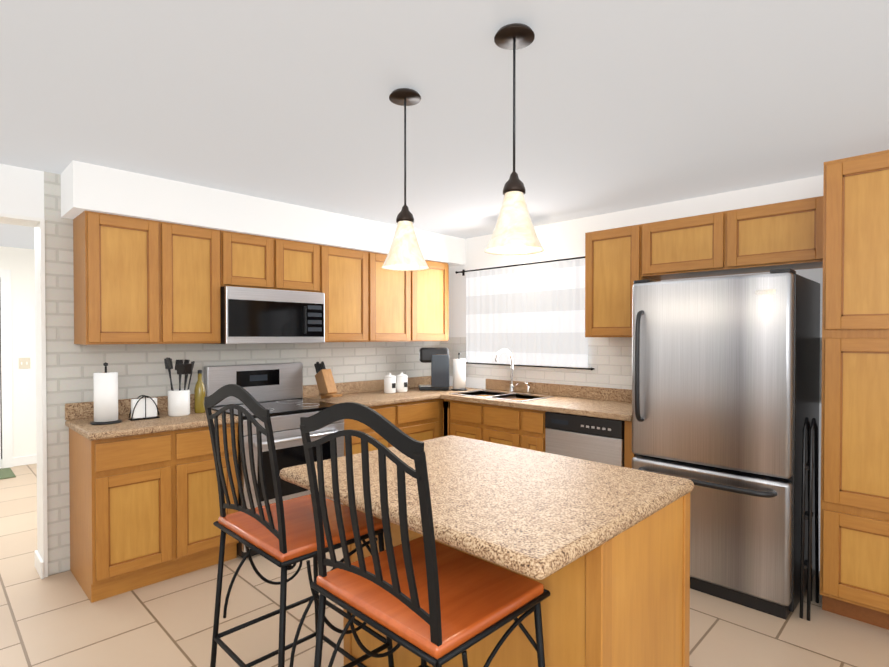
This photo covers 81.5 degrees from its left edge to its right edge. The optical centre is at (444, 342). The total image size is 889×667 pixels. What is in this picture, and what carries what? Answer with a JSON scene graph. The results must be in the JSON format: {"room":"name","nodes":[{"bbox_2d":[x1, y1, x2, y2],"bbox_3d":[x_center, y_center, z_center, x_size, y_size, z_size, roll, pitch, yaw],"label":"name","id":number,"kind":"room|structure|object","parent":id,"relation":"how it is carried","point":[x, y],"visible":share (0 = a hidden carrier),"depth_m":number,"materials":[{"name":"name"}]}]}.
{"room":"kitchen","nodes":[
{"label":"kitchen","id":0,"kind":"room"},
{"bbox_2d":[0,246,36,456],"bbox_3d":[-5.246,0.162,5.263,0.200,2.400,3.700,1,1,45],"label":"wall","id":1,"kind":"structure","parent":0,"point":[19,263],"depth_m":5.71,"materials":[{"name":"paint"}]},
{"bbox_2d":[0,304,1,468],"bbox_3d":[-5.086,0.332,5.220,0.090,2.062,0.924,1,1,45],"label":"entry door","id":2,"kind":"structure","parent":1,"relation":"in","point":[0,397],"depth_m":5.57,"materials":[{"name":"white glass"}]},
{"bbox_2d":[0,269,12,467],"bbox_3d":[-5.111,0.288,5.244,0.020,2.150,1.100,1,1,45],"label":"door frame","id":3,"kind":"structure","parent":1,"relation":"attached to","point":[6,369],"depth_m":5.60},
{"bbox_2d":[1,454,36,467],"bbox_3d":[-5.174,1.313,5.198,0.014,0.100,3.490,1,1,45],"label":"baseboard","id":4,"kind":"structure","parent":1,"relation":"attached to","point":[21,461],"depth_m":5.72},
{"bbox_2d":[19,358,29,368],"bbox_3d":[-4.652,0.227,5.717,0.010,0.120,0.100,1,1,45],"label":"switch plate","id":5,"kind":"object","parent":1,"relation":"attached to","point":[24,363],"visible":1,"depth_m":5.72,"materials":[{"name":"beige plastic"}]},
{"bbox_2d":[0,164,438,575],"bbox_3d":[-1.559,0.178,4.021,0.200,2.400,4.500,1,1,45],"label":"wall","id":6,"kind":"structure","parent":0,"point":[72,368],"depth_m":3.16,"materials":[{"name":"brick"}]},
{"bbox_2d":[0,213,47,577],"bbox_3d":[-2.786,0.333,2.775,0.230,2.120,1.000,1,1,45],"label":"trim","id":7,"kind":"structure","parent":6,"relation":"attached to","point":[38,224],"depth_m":3.06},
{"bbox_2d":[73,211,176,344],"bbox_3d":[-1.986,-0.372,3.193,0.340,0.760,0.451,1,1,45],"label":"upper cabinet","id":8,"kind":"object","parent":6,"relation":"attached to","point":[140,281],"depth_m":3.07,"materials":[{"name":"brown wood"}]},
{"bbox_2d":[177,224,224,343],"bbox_3d":[-1.765,-0.375,3.417,0.340,0.760,0.439,1,1,45],"label":"upper cabinet","id":9,"kind":"object","parent":6,"relation":"attached to","point":[200,251],"depth_m":3.36,"materials":[{"name":"brown wood"}]},
{"bbox_2d":[65,376,430,419],"bbox_3d":[-1.168,0.405,4.262,0.018,0.100,3.208,1,1,45],"label":"backsplash","id":10,"kind":"structure","parent":6,"relation":"attached to","point":[72,411],"depth_m":4.26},
{"bbox_2d":[225,231,284,289],"bbox_3d":[-1.454,-0.571,3.731,0.340,0.375,0.444,1,1,45],"label":"upper cabinet","id":11,"kind":"object","parent":6,"relation":"attached to","point":[251,261],"depth_m":3.62,"materials":[{"name":"brown wood"}]},
{"bbox_2d":[208,286,324,343],"bbox_3d":[-1.312,-0.187,3.816,0.428,0.385,0.754,1,1,45],"label":"microwave","id":12,"kind":"object","parent":11,"relation":"attached to","point":[259,316],"visible":0.98,"depth_m":3.64,"materials":[{"name":"black plastic"}]},
{"bbox_2d":[285,240,324,292],"bbox_3d":[-1.234,-0.574,3.955,0.340,0.375,0.444,1,1,45],"label":"upper cabinet","id":13,"kind":"object","parent":6,"relation":"attached to","point":[304,262],"depth_m":3.91,"materials":[{"name":"brown wood"}]},
{"bbox_2d":[325,245,376,341],"bbox_3d":[-0.892,-0.386,4.305,0.340,0.760,0.528,1,1,45],"label":"upper cabinet","id":14,"kind":"object","parent":6,"relation":"attached to","point":[350,274],"depth_m":4.20,"materials":[{"name":"brown wood"}]},
{"bbox_2d":[377,253,420,341],"bbox_3d":[-0.585,-0.390,4.617,0.340,0.760,0.605,1,1,45],"label":"upper cabinet","id":15,"kind":"object","parent":6,"relation":"attached to","point":[398,292],"depth_m":4.57,"materials":[{"name":"brown wood"}]},
{"bbox_2d":[421,260,448,340],"bbox_3d":[-0.268,-0.394,4.940,0.340,0.760,0.560,1,1,45],"label":"upper cabinet","id":16,"kind":"object","parent":6,"relation":"attached to","point":[435,279],"depth_m":4.90,"materials":[{"name":"brown wood"}]},
{"bbox_2d":[61,160,464,266],"bbox_3d":[-1.051,-0.894,4.125,0.360,0.258,3.220,1,1,45],"label":"soffit","id":17,"kind":"structure","parent":0,"point":[95,188],"depth_m":3.44,"materials":[{"name":"paint"}]},
{"bbox_2d":[0,463,888,666],"bbox_3d":[-1.407,1.442,2.836,9.100,0.100,6.000,1,1,45],"label":"floor","id":18,"kind":"structure","parent":0,"point":[58,620],"depth_m":2.56,"materials":[{"name":"tile"}]},
{"bbox_2d":[0,467,15,478],"bbox_3d":[-4.800,1.358,5.119,0.500,0.011,0.800,1,1,45],"label":"entry rug","id":19,"kind":"object","parent":18,"relation":"on","point":[5,473],"visible":0.91,"depth_m":5.33,"materials":[{"name":"green fabric"}]},
{"bbox_2d":[69,428,192,602],"bbox_3d":[-1.904,0.949,3.102,0.604,0.880,0.472,1,1,45],"label":"base cabinet","id":20,"kind":"object","parent":18,"relation":"on","point":[144,504],"depth_m":2.90,"materials":[{"name":"brown wood"}]},
{"bbox_2d":[65,408,237,439],"bbox_3d":[-1.791,0.487,3.192,0.632,0.038,0.808,1,1,45],"label":"countertop","id":21,"kind":"structure","parent":20,"relation":"on","point":[146,427],"depth_m":2.97,"materials":[{"name":"brown stone"}]},
{"bbox_2d":[90,362,121,424],"bbox_3d":[-1.982,0.292,3.022,0.156,0.354,0.156,1,1,45],"label":"paper towel","id":22,"kind":"object","parent":21,"relation":"on","point":[105,397],"visible":1,"depth_m":2.97,"materials":[{"name":"white paper"}]},
{"bbox_2d":[128,395,159,420],"bbox_3d":[-1.842,0.394,3.166,0.064,0.144,0.158,1,1,45],"label":"napkin holder","id":23,"kind":"object","parent":21,"relation":"on","point":[144,408],"visible":1,"depth_m":3.15,"materials":[{"name":"metal"}]},
{"bbox_2d":[164,357,194,416],"bbox_3d":[-1.696,0.278,3.311,0.189,0.374,0.174,1,1,45],"label":"utensil crock","id":24,"kind":"object","parent":21,"relation":"on","point":[179,402],"visible":1,"depth_m":3.26,"materials":[{"name":"white ceramic"}]},
{"bbox_2d":[194,370,205,412],"bbox_3d":[-1.625,0.322,3.428,0.068,0.284,0.068,1,1,45],"label":"oil bottle","id":25,"kind":"object","parent":21,"relation":"on","point":[199,394],"visible":1,"depth_m":3.40,"materials":[{"name":"green glass"}]},
{"bbox_2d":[189,424,238,570],"bbox_3d":[-1.679,0.946,3.332,0.604,0.880,0.460,1,1,45],"label":"base cabinet","id":26,"kind":"object","parent":18,"relation":"on","point":[203,486],"depth_m":3.15,"materials":[{"name":"brown wood"}]},
{"bbox_2d":[204,362,343,557],"bbox_3d":[-1.206,0.774,3.723,0.724,1.215,0.754,1,1,45],"label":"range","id":27,"kind":"object","parent":18,"relation":"on","point":[276,389],"visible":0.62,"depth_m":3.65,"materials":[{"name":"silver metal"}]},
{"bbox_2d":[204,384,393,666],"bbox_3d":[-0.532,0.770,1.906,0.550,1.268,0.501,1,1,45],"label":"bar stool","id":28,"kind":"object","parent":18,"relation":"on","point":[280,532],"visible":0.79,"depth_m":1.79,"materials":[{"name":"metal"}]},
{"bbox_2d":[343,404,404,455],"bbox_3d":[-0.768,0.935,4.258,0.604,0.880,0.610,1,1,45],"label":"base cabinet","id":29,"kind":"object","parent":18,"relation":"on","point":[395,413],"depth_m":4.08,"materials":[{"name":"brown wood"}]},
{"bbox_2d":[405,400,440,440],"bbox_3d":[-0.457,0.931,4.574,0.604,0.880,0.565,1,1,45],"label":"base cabinet","id":30,"kind":"object","parent":18,"relation":"on","point":[423,418],"depth_m":4.43,"materials":[{"name":"brown wood"}]},
{"bbox_2d":[303,384,483,407],"bbox_3d":[-0.398,0.469,4.608,0.632,0.038,1.636,1,1,45],"label":"countertop","id":31,"kind":"structure","parent":30,"relation":"on","point":[370,399],"depth_m":4.35,"materials":[{"name":"brown stone"}]},
{"bbox_2d":[314,361,341,398],"bbox_3d":[-0.942,0.303,4.160,0.293,0.296,0.090,1,1,45],"label":"knife block","id":32,"kind":"object","parent":31,"relation":"on","point":[326,385],"visible":1,"depth_m":4.14,"materials":[{"name":"brown wood"}]},
{"bbox_2d":[384,373,395,392],"bbox_3d":[-0.489,0.360,4.626,0.110,0.178,0.110,1,1,45],"label":"canister","id":33,"kind":"object","parent":31,"relation":"on","point":[389,383],"visible":1,"depth_m":4.58,"materials":[{"name":"white ceramic"}]},
{"bbox_2d":[396,372,407,391],"bbox_3d":[-0.391,0.359,4.726,0.110,0.178,0.110,1,1,45],"label":"canister","id":34,"kind":"object","parent":31,"relation":"on","point":[401,382],"visible":0.98,"depth_m":4.68,"materials":[{"name":"white ceramic"}]},
{"bbox_2d":[418,347,448,390],"bbox_3d":[-0.104,0.246,4.891,0.280,0.400,0.245,0,1,-5],"label":"coffee maker","id":35,"kind":"object","parent":31,"relation":"on","point":[437,358],"visible":1,"depth_m":4.78,"materials":[{"name":"black plastic"}]},
{"bbox_2d":[451,353,466,390],"bbox_3d":[0.138,0.269,4.864,0.156,0.354,0.156,1,1,45],"label":"paper towel","id":36,"kind":"object","parent":31,"relation":"on","point":[459,374],"visible":1,"depth_m":4.81,"materials":[{"name":"white paper"}]},
{"bbox_2d":[300,402,550,666],"bbox_3d":[-0.048,0.776,1.429,0.550,1.268,0.501,1,1,45],"label":"bar stool","id":37,"kind":"object","parent":18,"relation":"on","point":[426,597],"visible":1,"depth_m":1.29,"materials":[{"name":"metal"}]},
{"bbox_2d":[441,400,443,436],"bbox_3d":[-0.069,0.926,4.968,0.604,0.880,0.670,1,1,45],"label":"base cabinet","id":38,"kind":"object","parent":18,"relation":"on","point":[441,400],"depth_m":4.61,"materials":[{"name":"brown wood"}]},
{"bbox_2d":[443,399,487,441],"bbox_3d":[0.382,0.931,4.569,0.532,0.880,0.604,1,1,45],"label":"base cabinet","id":39,"kind":"object","parent":18,"relation":"on","point":[467,420],"depth_m":4.35,"materials":[{"name":"brown wood"}]},
{"bbox_2d":[440,395,631,422],"bbox_3d":[0.800,0.473,4.134,1.730,0.042,0.632,1,1,45],"label":"countertop","id":40,"kind":"structure","parent":39,"relation":"on","point":[600,408],"depth_m":3.84,"materials":[{"name":"brown stone"}]},
{"bbox_2d":[448,390,551,402],"bbox_3d":[0.478,0.545,4.428,0.784,0.196,0.455,1,1,45],"label":"sink","id":41,"kind":"object","parent":40,"relation":"in","point":[520,396],"depth_m":4.52,"materials":[{"name":"silver metal"}]},
{"bbox_2d":[495,349,529,393],"bbox_3d":[0.595,0.253,4.521,0.220,0.395,0.260,1,1,45],"label":"faucet","id":42,"kind":"object","parent":40,"relation":"on","point":[512,386],"visible":0.94,"depth_m":4.63,"materials":[{"name":"silver metal"}]},
{"bbox_2d":[279,435,693,666],"bbox_3d":[0.121,0.941,1.901,1.200,0.925,0.960,1,1,45],"label":"kitchen island","id":43,"kind":"object","parent":18,"relation":"on","point":[599,551],"visible":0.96,"depth_m":1.58,"materials":[{"name":"beige stone"}]},
{"bbox_2d":[488,407,527,448],"bbox_3d":[0.656,0.934,4.300,0.524,0.880,0.604,1,1,45],"label":"base cabinet","id":44,"kind":"object","parent":18,"relation":"on","point":[496,411],"depth_m":4.03,"materials":[{"name":"brown wood"}]},
{"bbox_2d":[528,411,587,451],"bbox_3d":[0.844,0.936,4.116,0.290,0.880,0.604,1,1,45],"label":"base cabinet","id":45,"kind":"object","parent":18,"relation":"on","point":[536,419],"depth_m":3.85,"materials":[{"name":"brown wood"}]},
{"bbox_2d":[545,411,624,466],"bbox_3d":[1.143,0.943,3.783,0.594,0.876,0.564,1,1,45],"label":"dishwasher","id":46,"kind":"object","parent":18,"relation":"on","point":[597,439],"visible":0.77,"depth_m":3.56,"materials":[{"name":"silver metal"}]},
{"bbox_2d":[632,268,819,619],"bbox_3d":[1.661,0.507,3.088,0.825,1.765,0.842,1,1,45],"label":"refrigerator","id":47,"kind":"object","parent":18,"relation":"on","point":[725,384],"visible":0.88,"depth_m":2.76,"materials":[{"name":"silver metal"}]},
{"bbox_2d":[799,417,818,620],"bbox_3d":[1.904,0.890,2.686,0.046,1.009,0.256,1,1,45],"label":"step stool","id":48,"kind":"object","parent":18,"relation":"on","point":[809,466],"visible":1,"depth_m":2.62,"materials":[{"name":"black metal"}]},
{"bbox_2d":[820,150,888,629],"bbox_3d":[2.340,0.240,2.626,0.603,2.310,0.619,1,1,45],"label":"pantry cabinet","id":49,"kind":"object","parent":18,"relation":"on","point":[854,548],"visible":1,"depth_m":2.53,"materials":[{"name":"brown wood"}]},
{"bbox_2d":[0,0,888,248],"bbox_3d":[-1.407,-1.058,2.805,9.100,0.100,6.000,1,1,45],"label":"ceiling","id":50,"kind":"structure","parent":0,"point":[621,105],"depth_m":2.11,"materials":[{"name":"paint"}]},
{"bbox_2d":[381,88,428,270],"bbox_3d":[-0.157,-0.648,2.057,0.190,0.700,0.190,1,1,45],"label":"pendant light","id":51,"kind":"object","parent":50,"relation":"hanging from","point":[405,253],"visible":1,"depth_m":2.02,"materials":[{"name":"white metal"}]},
{"bbox_2d":[484,23,543,254],"bbox_3d":[0.222,-0.643,1.643,0.190,0.700,0.190,1,1,45],"label":"pendant light","id":52,"kind":"object","parent":50,"relation":"hanging from","point":[514,232],"visible":1,"depth_m":1.61,"materials":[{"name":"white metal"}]},
{"bbox_2d":[449,175,823,570],"bbox_3d":[1.945,0.183,3.591,5.400,2.400,0.200,1,1,45],"label":"wall","id":53,"kind":"structure","parent":0,"point":[799,189],"depth_m":4.10,"materials":[{"name":"paint"}]},
{"bbox_2d":[439,337,465,359],"bbox_3d":[0.090,0.057,5.269,0.399,0.230,0.006,1,1,45],"label":"wall","id":54,"kind":"structure","parent":53,"relation":"attached to","point":[455,346],"depth_m":5.24,"materials":[{"name":"tile"}]},
{"bbox_2d":[455,256,593,370],"bbox_3d":[0.676,-0.254,4.641,1.538,0.942,0.073,1,1,45],"label":"curtain rod","id":55,"kind":"object","parent":53,"relation":"attached to","point":[463,274],"visible":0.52,"depth_m":4.57,"materials":[{"name":"metal"}]},
{"bbox_2d":[466,259,587,366],"bbox_3d":[0.685,-0.244,4.628,1.320,0.876,0.022,1,1,45],"label":"sheer curtain","id":56,"kind":"object","parent":55,"relation":"hanging from","point":[530,315],"visible":0.92,"depth_m":4.56,"materials":[{"name":"white fabric"}]},
{"bbox_2d":[469,362,589,367],"bbox_3d":[0.743,-0.226,4.710,1.350,0.870,0.162,1,1,45],"label":"window","id":57,"kind":"structure","parent":53,"relation":"in","point":[533,365],"depth_m":4.53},
{"bbox_2d":[484,379,631,402],"bbox_3d":[1.015,0.404,4.352,1.730,0.100,0.018,1,1,45],"label":"backsplash","id":58,"kind":"structure","parent":53,"relation":"attached to","point":[621,395],"depth_m":4.34,"materials":[{"name":"brown stone"}]},
{"bbox_2d":[585,224,660,336],"bbox_3d":[1.312,-0.430,3.817,0.430,0.780,0.348,1,1,45],"label":"upper cabinet","id":59,"kind":"object","parent":53,"relation":"attached to","point":[612,256],"depth_m":3.70,"materials":[{"name":"brown wood"}]},
{"bbox_2d":[449,359,821,402],"bbox_3d":[1.142,0.269,4.237,3.350,0.168,0.006,1,1,45],"label":"wall","id":60,"kind":"structure","parent":53,"relation":"attached to","point":[610,377],"depth_m":4.38,"materials":[{"name":"tile"}]},
{"bbox_2d":[641,209,748,279],"bbox_3d":[1.678,-0.636,3.455,0.593,0.360,0.348,1,1,45],"label":"upper cabinet","id":61,"kind":"object","parent":53,"relation":"attached to","point":[705,245],"depth_m":3.33,"materials":[{"name":"brown wood"}]},
{"bbox_2d":[588,337,821,375],"bbox_3d":[1.752,0.077,3.635,1.639,0.230,0.006,1,1,45],"label":"wall","id":62,"kind":"structure","parent":53,"relation":"attached to","point":[611,351],"depth_m":4.06,"materials":[{"name":"tile"}]},
{"bbox_2d":[737,196,822,272],"bbox_3d":[2.007,-0.632,3.132,0.588,0.360,0.348,1,1,45],"label":"upper cabinet","id":63,"kind":"object","parent":53,"relation":"attached to","point":[748,240],"depth_m":2.98,"materials":[{"name":"brown wood"}]}
]}

